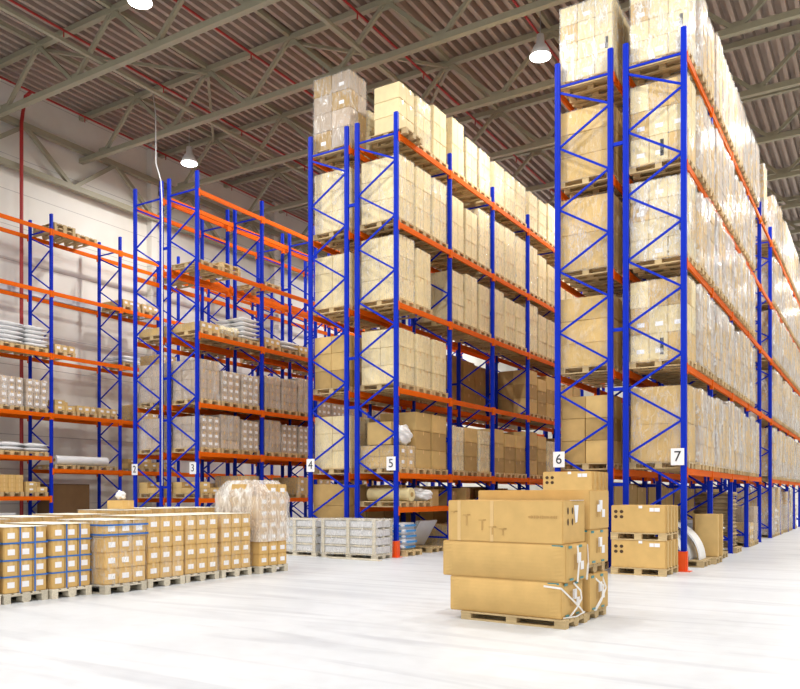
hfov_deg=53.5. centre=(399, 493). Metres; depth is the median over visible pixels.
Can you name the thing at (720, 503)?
stack
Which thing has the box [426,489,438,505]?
carton
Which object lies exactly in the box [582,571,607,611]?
carton
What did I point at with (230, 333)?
load
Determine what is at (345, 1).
pipe
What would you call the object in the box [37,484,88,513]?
crate
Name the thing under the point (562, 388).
load
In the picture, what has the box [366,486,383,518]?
load
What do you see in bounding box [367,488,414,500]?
roll
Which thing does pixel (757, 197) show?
load
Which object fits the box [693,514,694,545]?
carton
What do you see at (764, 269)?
load
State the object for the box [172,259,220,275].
wooden pallet
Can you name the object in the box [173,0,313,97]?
pipe
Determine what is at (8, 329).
load
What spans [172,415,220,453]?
load
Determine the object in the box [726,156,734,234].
load
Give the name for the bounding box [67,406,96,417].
load
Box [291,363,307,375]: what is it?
load
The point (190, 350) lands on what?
load
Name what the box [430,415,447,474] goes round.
load
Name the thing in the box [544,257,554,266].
load
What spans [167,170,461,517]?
rack
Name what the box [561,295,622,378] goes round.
load
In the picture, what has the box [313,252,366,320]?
load
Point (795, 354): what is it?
load
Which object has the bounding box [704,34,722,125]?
load
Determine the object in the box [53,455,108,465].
roll
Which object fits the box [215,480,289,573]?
load
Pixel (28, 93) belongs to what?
riser pipe
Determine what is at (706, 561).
wooden pallet
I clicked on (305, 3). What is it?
tie beam
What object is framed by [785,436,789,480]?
load
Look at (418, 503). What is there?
wooden pallet
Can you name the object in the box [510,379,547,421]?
load
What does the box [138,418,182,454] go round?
load
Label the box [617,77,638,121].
load
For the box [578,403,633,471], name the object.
load
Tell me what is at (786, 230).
load
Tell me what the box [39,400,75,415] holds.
load
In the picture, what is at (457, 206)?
load
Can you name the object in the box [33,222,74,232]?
wooden pallet
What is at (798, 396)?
load
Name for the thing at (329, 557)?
wooden plank
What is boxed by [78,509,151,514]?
load
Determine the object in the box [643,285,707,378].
load
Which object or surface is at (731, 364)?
load
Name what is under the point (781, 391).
load
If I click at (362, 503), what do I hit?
wooden pallet
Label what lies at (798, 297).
load
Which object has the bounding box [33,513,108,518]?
load
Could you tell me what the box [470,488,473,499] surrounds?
load
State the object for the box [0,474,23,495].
load
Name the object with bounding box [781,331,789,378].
load
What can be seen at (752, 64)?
ceiling
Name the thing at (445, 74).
brace
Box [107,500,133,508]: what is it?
carton
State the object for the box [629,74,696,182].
load
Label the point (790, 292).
load
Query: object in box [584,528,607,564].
carton
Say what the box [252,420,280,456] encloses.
load
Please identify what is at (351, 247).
load
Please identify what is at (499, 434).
load
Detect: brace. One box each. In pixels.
[38,49,207,74]
[207,77,214,142]
[290,41,448,68]
[429,68,448,104]
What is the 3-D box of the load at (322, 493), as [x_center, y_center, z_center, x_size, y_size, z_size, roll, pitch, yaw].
[-1.601,0.647,21.046,1.200,1.806,0.820,0,0,31]
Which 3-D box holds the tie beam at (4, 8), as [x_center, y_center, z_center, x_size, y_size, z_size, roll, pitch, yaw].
[-2.284,-12.600,33.635,0.120,0.100,77.000,0,0,31]
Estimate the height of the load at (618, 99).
1.780 m
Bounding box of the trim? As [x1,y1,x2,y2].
[0,284,172,326]
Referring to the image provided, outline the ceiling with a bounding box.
[0,0,799,296]
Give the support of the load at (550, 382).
on the rack at (392, 462)
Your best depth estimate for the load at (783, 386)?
30.69 m
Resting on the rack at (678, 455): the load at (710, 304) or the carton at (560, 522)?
the load at (710, 304)
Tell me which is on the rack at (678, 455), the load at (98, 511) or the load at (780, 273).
the load at (780, 273)
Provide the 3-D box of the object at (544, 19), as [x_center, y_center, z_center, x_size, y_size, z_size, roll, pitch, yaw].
[6.972,-14.130,27.973,0.120,0.140,77.000,0,0,31]
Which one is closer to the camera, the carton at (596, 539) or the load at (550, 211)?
the carton at (596, 539)
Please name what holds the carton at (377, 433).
on the load at (376, 460)
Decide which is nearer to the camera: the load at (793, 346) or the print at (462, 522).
the print at (462, 522)
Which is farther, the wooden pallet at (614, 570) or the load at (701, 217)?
the load at (701, 217)
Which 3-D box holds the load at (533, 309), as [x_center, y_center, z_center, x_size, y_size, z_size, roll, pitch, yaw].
[4.074,-5.603,27.436,1.209,1.740,0.820,0,0,32]
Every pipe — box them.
[0,76,314,225]
[8,0,320,174]
[20,91,31,514]
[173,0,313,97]
[343,0,562,200]
[512,0,559,62]
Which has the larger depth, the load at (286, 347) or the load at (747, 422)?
the load at (286, 347)
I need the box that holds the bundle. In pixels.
[414,520,442,552]
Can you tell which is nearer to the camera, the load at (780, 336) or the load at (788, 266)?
the load at (780, 336)
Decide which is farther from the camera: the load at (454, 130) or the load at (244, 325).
the load at (244, 325)
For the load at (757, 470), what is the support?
on the rack at (678, 455)
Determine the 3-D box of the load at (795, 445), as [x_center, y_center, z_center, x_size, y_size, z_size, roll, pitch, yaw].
[16.731,-1.413,34.893,1.262,1.780,0.842,0,0,31]
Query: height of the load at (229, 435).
1.180 m
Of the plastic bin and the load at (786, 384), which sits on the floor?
the plastic bin
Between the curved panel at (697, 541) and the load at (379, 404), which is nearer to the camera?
the curved panel at (697, 541)
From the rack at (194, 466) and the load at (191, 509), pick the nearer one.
the load at (191, 509)
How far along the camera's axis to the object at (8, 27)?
28.02 m
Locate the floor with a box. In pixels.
[0,515,799,688]
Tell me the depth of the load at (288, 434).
26.60 m
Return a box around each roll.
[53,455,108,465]
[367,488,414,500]
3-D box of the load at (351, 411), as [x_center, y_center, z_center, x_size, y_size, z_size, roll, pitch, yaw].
[-2.282,-3.253,30.087,1.228,1.180,0.849,0,0,32]
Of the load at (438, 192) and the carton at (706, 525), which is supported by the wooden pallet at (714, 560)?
the carton at (706, 525)
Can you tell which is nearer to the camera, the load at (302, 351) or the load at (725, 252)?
the load at (725, 252)
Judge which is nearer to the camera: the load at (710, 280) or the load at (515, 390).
the load at (710, 280)
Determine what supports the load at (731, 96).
on the rack at (678, 455)
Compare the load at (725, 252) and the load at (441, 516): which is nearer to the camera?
the load at (725, 252)
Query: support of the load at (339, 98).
on the rack at (348, 150)
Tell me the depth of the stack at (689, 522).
19.29 m
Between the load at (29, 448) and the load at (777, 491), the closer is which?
the load at (29, 448)
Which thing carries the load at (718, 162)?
on the rack at (678, 455)
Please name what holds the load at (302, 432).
on the rack at (194, 466)
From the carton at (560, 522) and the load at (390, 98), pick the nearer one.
the carton at (560, 522)
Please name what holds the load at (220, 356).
on the rack at (162, 500)
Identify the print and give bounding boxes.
[392,524,415,526]
[392,529,415,531]
[392,535,416,537]
[400,540,416,542]
[400,545,415,548]
[451,511,556,534]
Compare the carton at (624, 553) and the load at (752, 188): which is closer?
the carton at (624, 553)
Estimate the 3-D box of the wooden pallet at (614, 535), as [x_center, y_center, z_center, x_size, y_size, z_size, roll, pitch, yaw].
[4.805,0.810,15.559,1.040,0.144,1.080,0,0,31]
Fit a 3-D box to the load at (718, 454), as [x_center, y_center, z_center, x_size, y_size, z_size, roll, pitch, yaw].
[7.039,-1.383,19.048,1.267,1.720,0.839,0,0,31]
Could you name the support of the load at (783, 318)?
on the rack at (678, 455)
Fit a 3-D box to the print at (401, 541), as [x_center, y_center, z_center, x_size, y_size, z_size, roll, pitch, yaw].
[-0.127,1.199,20.286,1.004,0.050,0.664,0,0,32]
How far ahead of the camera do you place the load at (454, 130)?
22.28 m
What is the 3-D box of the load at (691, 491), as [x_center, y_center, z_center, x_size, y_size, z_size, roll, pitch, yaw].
[8.130,0.697,23.720,1.200,1.706,0.823,0,0,31]
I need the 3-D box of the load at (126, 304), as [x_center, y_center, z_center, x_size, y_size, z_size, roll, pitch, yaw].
[-10.461,-6.993,29.753,1.235,0.380,0.854,0,0,31]
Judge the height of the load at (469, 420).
1.706 m
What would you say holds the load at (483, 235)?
on the rack at (392, 462)
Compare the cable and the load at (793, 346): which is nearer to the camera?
the cable
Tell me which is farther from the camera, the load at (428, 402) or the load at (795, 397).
the load at (795, 397)
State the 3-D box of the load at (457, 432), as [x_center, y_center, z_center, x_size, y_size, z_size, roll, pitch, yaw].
[1.147,-1.213,22.652,1.209,1.380,0.820,0,0,31]
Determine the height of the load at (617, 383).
1.740 m
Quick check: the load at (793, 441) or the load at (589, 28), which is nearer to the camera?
the load at (589, 28)
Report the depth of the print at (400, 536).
19.92 m
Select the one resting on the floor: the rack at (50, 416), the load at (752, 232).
the rack at (50, 416)
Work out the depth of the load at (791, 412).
33.12 m
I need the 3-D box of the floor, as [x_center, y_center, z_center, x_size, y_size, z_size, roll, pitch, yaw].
[10.213,1.650,25.990,42.300,0.200,77.600,0,0,31]
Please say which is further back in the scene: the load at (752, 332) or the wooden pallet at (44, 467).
the wooden pallet at (44, 467)
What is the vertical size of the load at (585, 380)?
1.780 m
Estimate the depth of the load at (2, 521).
12.55 m
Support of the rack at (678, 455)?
on the floor
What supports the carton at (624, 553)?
on the wooden pallet at (614, 570)
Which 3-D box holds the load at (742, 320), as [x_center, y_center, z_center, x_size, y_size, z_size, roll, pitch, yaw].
[8.958,-5.643,22.186,1.267,1.820,0.838,0,0,32]
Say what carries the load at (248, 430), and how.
on the rack at (194, 466)
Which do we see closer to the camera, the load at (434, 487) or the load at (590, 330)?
the load at (590, 330)
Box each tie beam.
[0,3,314,181]
[297,0,544,203]
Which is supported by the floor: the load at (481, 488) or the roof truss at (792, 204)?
the load at (481, 488)
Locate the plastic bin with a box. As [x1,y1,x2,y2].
[0,513,15,515]
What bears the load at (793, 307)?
on the rack at (678, 455)
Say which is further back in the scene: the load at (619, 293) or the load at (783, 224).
the load at (783, 224)
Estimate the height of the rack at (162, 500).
10.950 m
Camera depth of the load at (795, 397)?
34.56 m
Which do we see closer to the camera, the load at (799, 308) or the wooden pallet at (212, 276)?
the wooden pallet at (212, 276)
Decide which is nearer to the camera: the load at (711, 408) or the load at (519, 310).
the load at (711, 408)
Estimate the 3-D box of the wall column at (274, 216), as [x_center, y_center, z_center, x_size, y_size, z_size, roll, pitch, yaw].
[-6.166,-6.350,38.882,0.300,15.800,0.300,0,0,31]
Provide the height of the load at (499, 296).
1.620 m
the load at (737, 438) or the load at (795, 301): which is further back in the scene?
the load at (795, 301)
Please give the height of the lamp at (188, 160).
1.975 m
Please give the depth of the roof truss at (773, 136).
28.18 m
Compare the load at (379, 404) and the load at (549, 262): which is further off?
the load at (549, 262)
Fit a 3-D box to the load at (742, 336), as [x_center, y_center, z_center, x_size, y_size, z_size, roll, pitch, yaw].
[8.958,-3.533,22.186,1.267,1.820,0.838,0,0,32]
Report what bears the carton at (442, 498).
on the rack at (392, 462)
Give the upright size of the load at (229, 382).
1.080 m
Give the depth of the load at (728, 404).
20.20 m
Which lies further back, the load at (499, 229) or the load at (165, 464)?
the load at (165, 464)
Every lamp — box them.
[127,0,152,8]
[181,113,197,166]
[529,11,550,62]
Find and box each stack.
[286,518,320,556]
[321,518,391,559]
[392,522,421,556]
[678,520,727,558]
[692,492,741,552]
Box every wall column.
[147,143,156,506]
[270,202,278,475]
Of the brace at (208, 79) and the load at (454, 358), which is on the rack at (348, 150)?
the load at (454, 358)
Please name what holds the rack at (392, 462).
on the floor
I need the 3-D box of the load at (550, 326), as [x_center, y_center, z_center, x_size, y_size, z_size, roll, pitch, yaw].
[4.988,-5.493,28.928,1.206,1.520,0.820,0,0,32]
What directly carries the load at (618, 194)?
on the rack at (559, 460)
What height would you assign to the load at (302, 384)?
1.310 m
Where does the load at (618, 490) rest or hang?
on the floor
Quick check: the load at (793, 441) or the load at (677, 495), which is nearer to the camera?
the load at (677, 495)
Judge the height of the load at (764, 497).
1.780 m
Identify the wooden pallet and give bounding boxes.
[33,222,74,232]
[33,226,75,242]
[33,464,75,469]
[56,234,96,248]
[58,465,96,469]
[80,466,116,470]
[164,274,205,288]
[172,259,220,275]
[194,267,240,282]
[213,262,240,272]
[237,281,280,295]
[360,501,415,506]
[391,501,432,506]
[461,610,587,629]
[585,607,605,620]
[588,562,604,572]
[611,531,677,540]
[611,565,677,576]
[688,556,721,563]
[688,557,710,567]
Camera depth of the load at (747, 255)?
22.59 m
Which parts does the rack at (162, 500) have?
post, upright frame, post, post, upright frame, post, post, upright frame, post, post, upright frame, post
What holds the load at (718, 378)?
on the rack at (678, 455)
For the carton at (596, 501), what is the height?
0.485 m
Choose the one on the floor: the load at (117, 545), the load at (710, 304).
the load at (117, 545)
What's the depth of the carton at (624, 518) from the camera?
15.12 m
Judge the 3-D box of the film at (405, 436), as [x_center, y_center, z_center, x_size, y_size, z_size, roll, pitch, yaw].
[0.073,-1.508,20.050,0.278,0.529,0.798,0,0,31]
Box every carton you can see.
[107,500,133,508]
[368,421,403,445]
[381,485,405,487]
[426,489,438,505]
[439,491,456,505]
[443,540,588,582]
[449,500,584,544]
[451,575,584,619]
[452,488,469,499]
[478,490,608,529]
[543,471,607,489]
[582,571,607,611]
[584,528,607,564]
[611,505,677,532]
[611,539,677,568]
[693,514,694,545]
[695,514,718,556]
[719,514,722,555]
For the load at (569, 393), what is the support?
on the rack at (392, 462)
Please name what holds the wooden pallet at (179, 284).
on the rack at (162, 500)
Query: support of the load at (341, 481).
on the rack at (194, 466)
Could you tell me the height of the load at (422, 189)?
1.740 m
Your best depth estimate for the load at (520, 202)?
26.19 m
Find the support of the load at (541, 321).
on the rack at (392, 462)
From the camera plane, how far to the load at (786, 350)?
31.47 m
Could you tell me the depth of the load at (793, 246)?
33.69 m
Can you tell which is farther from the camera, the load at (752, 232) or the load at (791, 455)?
the load at (791, 455)
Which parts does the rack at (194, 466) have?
post, upright frame, post, post, upright frame, post, post, upright frame, post, post, post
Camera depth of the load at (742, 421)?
21.74 m
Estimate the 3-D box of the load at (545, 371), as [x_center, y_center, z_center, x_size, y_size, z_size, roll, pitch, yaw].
[5.995,-5.493,30.574,1.206,1.520,0.820,0,0,32]
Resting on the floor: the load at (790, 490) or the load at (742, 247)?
the load at (790, 490)
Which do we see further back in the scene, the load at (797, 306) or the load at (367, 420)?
the load at (797, 306)
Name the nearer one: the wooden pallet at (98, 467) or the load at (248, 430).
the load at (248, 430)
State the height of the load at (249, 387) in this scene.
1.080 m
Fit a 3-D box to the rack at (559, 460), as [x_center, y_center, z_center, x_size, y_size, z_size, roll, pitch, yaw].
[10.608,-3.925,27.753,1.506,10.950,25.387,0,0,31]
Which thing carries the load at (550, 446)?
on the rack at (392, 462)
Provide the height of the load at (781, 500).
1.310 m
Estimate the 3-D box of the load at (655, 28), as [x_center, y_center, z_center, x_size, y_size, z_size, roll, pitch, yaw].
[5.532,-9.783,16.682,1.231,1.780,0.853,0,0,32]
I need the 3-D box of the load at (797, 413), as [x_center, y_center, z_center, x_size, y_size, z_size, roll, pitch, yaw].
[17.281,-3.513,35.792,1.262,1.780,0.842,0,0,32]
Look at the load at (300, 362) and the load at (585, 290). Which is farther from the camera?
the load at (300, 362)
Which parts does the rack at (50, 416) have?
post, upright frame, post, post, upright frame, post, post, upright frame, post, post, upright frame, post, post, post, post, upright frame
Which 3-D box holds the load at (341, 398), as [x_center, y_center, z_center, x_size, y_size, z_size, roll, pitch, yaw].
[-1.129,-3.371,21.783,1.200,1.496,0.820,0,0,32]
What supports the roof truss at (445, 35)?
attached to the wall at (74, 274)
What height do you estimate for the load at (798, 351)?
1.780 m
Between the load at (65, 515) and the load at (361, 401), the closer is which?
the load at (65, 515)
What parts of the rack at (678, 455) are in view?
post, upright frame, post, post, upright frame, post, upright frame, post, post, post, post, upright frame, upright frame, post, upright frame, post, post, post, post, post, post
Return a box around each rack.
[0,213,383,517]
[132,181,434,516]
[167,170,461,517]
[307,126,569,554]
[355,111,604,557]
[553,47,749,567]
[623,25,799,571]
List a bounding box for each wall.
[0,78,541,516]
[542,375,797,514]
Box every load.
[0,320,23,352]
[0,375,23,410]
[0,441,23,454]
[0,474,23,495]
[0,515,62,522]
[0,519,10,523]
[0,524,48,604]
[4,325,47,355]
[5,443,47,455]
[5,481,47,495]
[6,521,91,598]
[14,378,47,412]
[33,344,75,360]
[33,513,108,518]
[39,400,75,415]
[58,518,148,594]
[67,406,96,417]
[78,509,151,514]
[89,408,117,419]
[101,514,184,587]
[102,299,140,315]
[102,355,140,370]
[122,304,158,320]
[122,404,157,420]
[122,459,158,471]
[134,507,188,513]
[138,326,178,345]
[138,363,179,409]
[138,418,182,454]
[138,482,180,497]
[140,354,174,365]
[144,463,175,471]
[154,513,218,582]
[170,507,214,512]
[172,321,220,341]
[172,359,219,407]
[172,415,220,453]
[172,482,220,497]
[181,339,221,353]
[194,325,240,345]
[194,371,240,409]
[194,512,251,577]
[204,348,242,358]
[209,415,240,453]
[210,483,221,496]
[214,317,259,349]
[214,374,259,412]
[214,476,258,496]
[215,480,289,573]
[232,420,259,454]
[237,337,280,354]
[237,375,280,414]
[240,353,278,365]
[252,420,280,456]
[255,341,297,358]
[255,379,297,416]
[266,361,297,369]
[272,378,313,418]
[273,346,313,361]
[273,477,307,497]
[275,425,297,457]
[291,349,313,365]
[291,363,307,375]
[291,392,331,421]
[291,427,313,458]
[313,69,366,168]
[313,167,364,248]
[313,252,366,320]
[313,334,366,397]
[313,398,343,422]
[313,415,366,474]
[313,479,330,484]
[313,484,365,517]
[333,110,379,172]
[333,231,374,254]
[333,309,374,326]
[333,389,384,400]
[336,418,384,474]
[338,480,372,485]
[349,401,354,415]
[351,315,401,331]
[351,396,401,403]
[360,154,415,237]
[360,234,415,313]
[360,328,415,393]
[360,445,415,473]
[362,401,372,417]
[366,81,422,153]
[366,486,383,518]
[372,397,419,406]
[372,485,418,521]
[373,405,384,419]
[378,96,432,163]
[378,334,432,397]
[380,412,432,474]
[381,166,432,243]
[381,248,432,319]
[384,511,399,521]
[388,400,434,409]
[400,339,447,400]
[406,356,446,411]
[414,105,447,174]
[414,178,447,252]
[416,270,464,332]
[419,487,432,520]
[420,486,461,488]
[422,195,465,264]
[422,355,462,414]
[424,523,446,545]
[430,117,464,186]
[430,208,478,270]
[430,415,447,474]
[433,274,478,337]
[433,489,446,523]
[437,360,474,416]
[445,284,490,342]
[446,138,478,197]
[446,365,485,419]
[446,426,464,475]
[452,209,490,276]
[453,149,490,207]
[461,289,504,347]
[461,370,489,421]
[461,427,478,475]
[462,487,489,489]
[463,161,504,215]
[468,221,505,284]
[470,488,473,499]
[473,298,515,351]
[474,373,504,423]
[474,489,480,498]
[477,227,516,289]
[477,429,505,476]
[477,430,490,476]
[484,303,526,355]
[489,171,515,223]
[495,236,526,296]
[498,304,538,359]
[498,370,538,419]
[500,181,526,230]
[503,434,515,477]
[504,245,538,302]
[504,432,537,478]
[507,315,547,363]
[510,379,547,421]
[512,191,538,239]
[513,255,547,306]
[515,435,526,477]
[520,320,554,366]
[521,376,554,423]
[524,199,547,246]
[530,363,554,370]
[530,386,564,425]
[533,203,554,253]
[534,264,554,312]
[536,436,545,478]
[537,249,554,260]
[537,280,564,317]
[540,367,554,373]
[540,385,572,426]
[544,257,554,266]
[545,283,572,321]
[545,385,579,428]
[546,441,554,471]
[559,0,623,104]
[561,103,622,198]
[561,193,622,286]
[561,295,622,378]
[561,395,622,470]
[572,15,632,111]
[572,202,632,294]
[572,297,631,383]
[577,113,631,199]
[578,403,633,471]
[585,270,641,297]
[586,370,641,387]
[614,482,622,504]
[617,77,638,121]
[629,0,696,85]
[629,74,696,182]
[629,173,696,277]
[629,276,696,373]
[629,385,696,469]
[629,484,655,534]
[629,485,636,535]
[637,487,645,504]
[642,193,707,280]
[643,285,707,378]
[645,388,707,470]
[646,0,707,91]
[651,95,707,189]
[653,295,714,382]
[659,396,714,471]
[661,485,680,519]
[661,486,665,504]
[663,305,722,386]
[666,488,672,504]
[667,398,722,472]
[677,312,728,390]
[678,404,729,473]
[687,487,688,519]
[688,489,694,519]
[689,198,715,288]
[695,17,714,107]
[695,116,714,201]
[701,212,722,297]
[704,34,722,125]
[705,321,734,393]
[713,57,728,138]
[713,128,723,214]
[713,227,729,305]
[713,331,745,401]
[714,331,740,397]
[715,235,734,311]
[720,72,734,151]
[720,145,729,225]
[721,250,741,318]
[722,401,734,473]
[725,87,740,165]
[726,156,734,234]
[733,175,740,245]
[733,253,745,325]
[733,265,750,330]
[733,336,750,403]
[734,102,745,177]
[734,118,750,186]
[734,182,745,254]
[734,274,755,336]
[734,346,755,407]
[734,407,740,474]
[734,506,757,544]
[735,522,753,546]
[736,488,774,537]
[738,369,776,421]
[740,412,745,474]
[743,194,750,261]
[743,417,750,475]
[749,130,755,198]
[749,204,755,270]
[749,416,755,476]
[749,487,780,534]
[750,141,759,207]
[750,310,776,364]
[753,164,767,226]
[754,257,776,310]
[755,195,776,250]
[755,205,779,256]
[755,206,782,259]
[755,260,779,312]
[755,323,782,370]
[755,422,759,476]
[756,315,779,367]
[761,372,779,423]
[761,377,782,425]
[761,381,787,428]
[761,383,785,427]
[761,428,777,479]
[761,434,779,479]
[761,507,777,535]
[762,433,785,480]
[764,431,782,479]
[764,438,792,481]
[767,323,785,372]
[775,220,785,266]
[775,330,787,375]
[778,266,782,317]
[781,276,785,322]
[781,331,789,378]
[781,387,792,431]
[781,489,792,529]
[781,491,787,532]
[781,500,782,533]
[782,221,787,272]
[782,228,789,276]
[782,337,792,381]
[782,394,794,433]
[783,236,792,282]
[783,277,787,326]
[784,392,796,433]
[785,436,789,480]
[785,439,787,480]
[786,283,789,329]
[787,385,789,429]
[789,243,794,287]
[789,249,796,291]
[789,290,792,334]
[789,343,796,386]
[789,395,798,435]
[789,396,799,436]
[789,503,790,530]
[791,297,794,337]
[791,343,794,383]
[792,439,794,481]
[793,298,796,341]
[794,442,796,481]
[795,255,798,296]
[796,302,798,344]
[796,348,798,388]
[796,442,799,482]
[796,445,798,481]
[797,262,799,300]
[797,308,799,347]
[797,351,799,390]
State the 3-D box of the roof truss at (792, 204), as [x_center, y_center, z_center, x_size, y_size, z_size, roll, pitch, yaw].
[15.766,-13.250,35.019,41.750,1.770,0.180,0,0,31]
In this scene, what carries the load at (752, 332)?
on the rack at (678, 455)
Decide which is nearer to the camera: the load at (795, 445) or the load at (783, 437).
the load at (783, 437)
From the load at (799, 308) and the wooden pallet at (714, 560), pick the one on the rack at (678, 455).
the load at (799, 308)
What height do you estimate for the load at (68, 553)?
1.105 m
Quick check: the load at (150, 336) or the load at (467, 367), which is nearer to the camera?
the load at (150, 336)
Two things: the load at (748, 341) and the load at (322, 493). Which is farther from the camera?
the load at (748, 341)
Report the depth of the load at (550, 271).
28.57 m
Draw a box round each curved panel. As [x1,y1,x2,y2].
[678,522,705,559]
[678,537,680,550]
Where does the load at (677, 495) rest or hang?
on the floor
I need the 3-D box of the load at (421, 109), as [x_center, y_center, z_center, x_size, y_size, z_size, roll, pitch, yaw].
[0.141,-9.583,21.006,1.209,1.380,0.820,0,0,32]
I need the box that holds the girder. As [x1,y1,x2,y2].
[0,115,332,280]
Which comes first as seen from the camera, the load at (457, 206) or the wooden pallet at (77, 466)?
the load at (457, 206)
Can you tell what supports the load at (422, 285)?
on the rack at (392, 462)
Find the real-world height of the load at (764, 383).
1.780 m
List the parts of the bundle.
panel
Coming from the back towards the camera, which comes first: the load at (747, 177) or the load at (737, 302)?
the load at (747, 177)
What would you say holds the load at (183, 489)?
on the rack at (194, 466)
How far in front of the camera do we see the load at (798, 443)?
36.05 m
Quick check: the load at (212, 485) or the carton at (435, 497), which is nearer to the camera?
the carton at (435, 497)
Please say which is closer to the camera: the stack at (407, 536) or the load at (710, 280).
the load at (710, 280)
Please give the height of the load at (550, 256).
1.620 m
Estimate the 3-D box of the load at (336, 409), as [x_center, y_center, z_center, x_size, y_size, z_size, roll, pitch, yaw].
[-2.737,-3.203,29.341,1.230,1.080,0.851,0,0,31]
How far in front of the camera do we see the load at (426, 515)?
23.86 m
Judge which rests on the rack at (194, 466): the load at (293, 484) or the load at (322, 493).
the load at (293, 484)
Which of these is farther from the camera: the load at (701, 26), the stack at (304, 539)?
the stack at (304, 539)
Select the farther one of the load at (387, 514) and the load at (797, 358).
the load at (797, 358)
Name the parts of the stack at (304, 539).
edge board frame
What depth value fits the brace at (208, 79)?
28.16 m
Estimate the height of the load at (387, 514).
1.706 m
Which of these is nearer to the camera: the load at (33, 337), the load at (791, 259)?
the load at (33, 337)
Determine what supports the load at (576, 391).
on the rack at (392, 462)
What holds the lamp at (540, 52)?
hanging from the ceiling
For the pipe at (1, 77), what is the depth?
30.52 m
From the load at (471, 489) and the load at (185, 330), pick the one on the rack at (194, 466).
the load at (185, 330)
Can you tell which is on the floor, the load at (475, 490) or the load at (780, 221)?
the load at (475, 490)
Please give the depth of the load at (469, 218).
23.13 m
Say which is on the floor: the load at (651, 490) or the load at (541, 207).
the load at (651, 490)
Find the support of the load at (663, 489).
on the floor
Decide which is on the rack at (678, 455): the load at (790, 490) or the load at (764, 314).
the load at (764, 314)
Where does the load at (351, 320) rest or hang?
on the rack at (348, 150)
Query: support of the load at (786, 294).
on the rack at (678, 455)
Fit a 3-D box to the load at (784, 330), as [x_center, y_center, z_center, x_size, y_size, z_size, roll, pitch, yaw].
[14.354,-5.643,31.007,1.266,1.820,0.844,0,0,32]
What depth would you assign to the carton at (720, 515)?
18.03 m
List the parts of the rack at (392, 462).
post, upright frame, post, post, upright frame, post, post, upright frame, post, post, upright frame, post, upright frame, post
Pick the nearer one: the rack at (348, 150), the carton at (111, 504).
the carton at (111, 504)
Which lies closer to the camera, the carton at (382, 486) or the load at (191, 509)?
the load at (191, 509)
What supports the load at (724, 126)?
on the rack at (678, 455)
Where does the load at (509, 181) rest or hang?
on the rack at (392, 462)
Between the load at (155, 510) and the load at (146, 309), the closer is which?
the load at (155, 510)
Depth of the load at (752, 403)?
23.42 m
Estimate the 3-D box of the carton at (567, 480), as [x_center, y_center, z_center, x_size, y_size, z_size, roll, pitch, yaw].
[3.620,-0.191,16.281,1.044,0.520,1.056,0,0,31]
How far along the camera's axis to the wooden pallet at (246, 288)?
26.16 m
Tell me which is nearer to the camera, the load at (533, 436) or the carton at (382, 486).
the carton at (382, 486)
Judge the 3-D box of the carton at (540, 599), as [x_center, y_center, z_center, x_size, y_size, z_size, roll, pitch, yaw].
[1.447,1.232,9.765,1.591,0.425,0.762,0,0,35]
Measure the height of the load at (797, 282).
1.820 m
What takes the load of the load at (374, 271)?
on the rack at (392, 462)
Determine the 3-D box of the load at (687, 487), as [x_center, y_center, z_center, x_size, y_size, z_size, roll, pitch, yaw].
[7.674,0.672,22.975,1.200,1.757,0.824,0,0,31]
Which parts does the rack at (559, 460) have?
post, upright frame, post, upright frame, post, post, upright frame, post, post, post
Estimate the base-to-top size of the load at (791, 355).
1.780 m
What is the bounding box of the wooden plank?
[329,557,381,560]
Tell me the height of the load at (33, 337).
0.853 m
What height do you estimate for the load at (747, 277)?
1.720 m
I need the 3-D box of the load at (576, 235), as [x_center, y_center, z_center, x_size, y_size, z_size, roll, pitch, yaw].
[4.218,-5.588,17.486,1.228,1.710,0.847,0,0,31]
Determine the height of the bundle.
0.841 m
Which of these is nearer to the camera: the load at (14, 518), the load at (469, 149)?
the load at (14, 518)
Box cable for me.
[152,93,162,485]
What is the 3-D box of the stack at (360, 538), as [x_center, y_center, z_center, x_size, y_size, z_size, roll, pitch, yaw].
[-1.061,1.063,19.383,1.671,0.973,0.826,0,0,31]
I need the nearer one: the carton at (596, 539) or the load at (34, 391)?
the carton at (596, 539)
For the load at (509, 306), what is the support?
on the rack at (392, 462)
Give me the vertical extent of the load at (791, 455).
1.820 m
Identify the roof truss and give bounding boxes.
[0,0,280,117]
[79,0,570,164]
[158,0,799,195]
[223,24,799,221]
[279,86,799,244]
[433,165,799,268]
[526,128,799,203]
[776,195,799,234]
[787,220,799,254]
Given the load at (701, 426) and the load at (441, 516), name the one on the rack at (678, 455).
the load at (701, 426)
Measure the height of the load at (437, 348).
1.520 m
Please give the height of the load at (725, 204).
1.720 m
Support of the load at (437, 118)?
on the rack at (392, 462)
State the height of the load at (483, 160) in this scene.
1.380 m
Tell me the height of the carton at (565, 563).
0.436 m
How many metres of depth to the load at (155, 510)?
15.56 m
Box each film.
[115,490,125,499]
[393,424,412,444]
[413,487,432,500]
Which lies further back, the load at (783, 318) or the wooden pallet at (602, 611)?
the load at (783, 318)
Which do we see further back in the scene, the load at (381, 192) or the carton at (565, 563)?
the load at (381, 192)
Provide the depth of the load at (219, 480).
25.06 m
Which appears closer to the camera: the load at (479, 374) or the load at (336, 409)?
the load at (479, 374)
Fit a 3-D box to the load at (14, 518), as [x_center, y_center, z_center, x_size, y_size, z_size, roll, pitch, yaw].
[-6.393,0.960,13.407,1.229,1.180,0.852,0,0,31]
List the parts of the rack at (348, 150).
post, upright frame, post, post, upright frame, post, upright frame, post, upright frame, post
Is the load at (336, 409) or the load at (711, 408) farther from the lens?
the load at (336, 409)

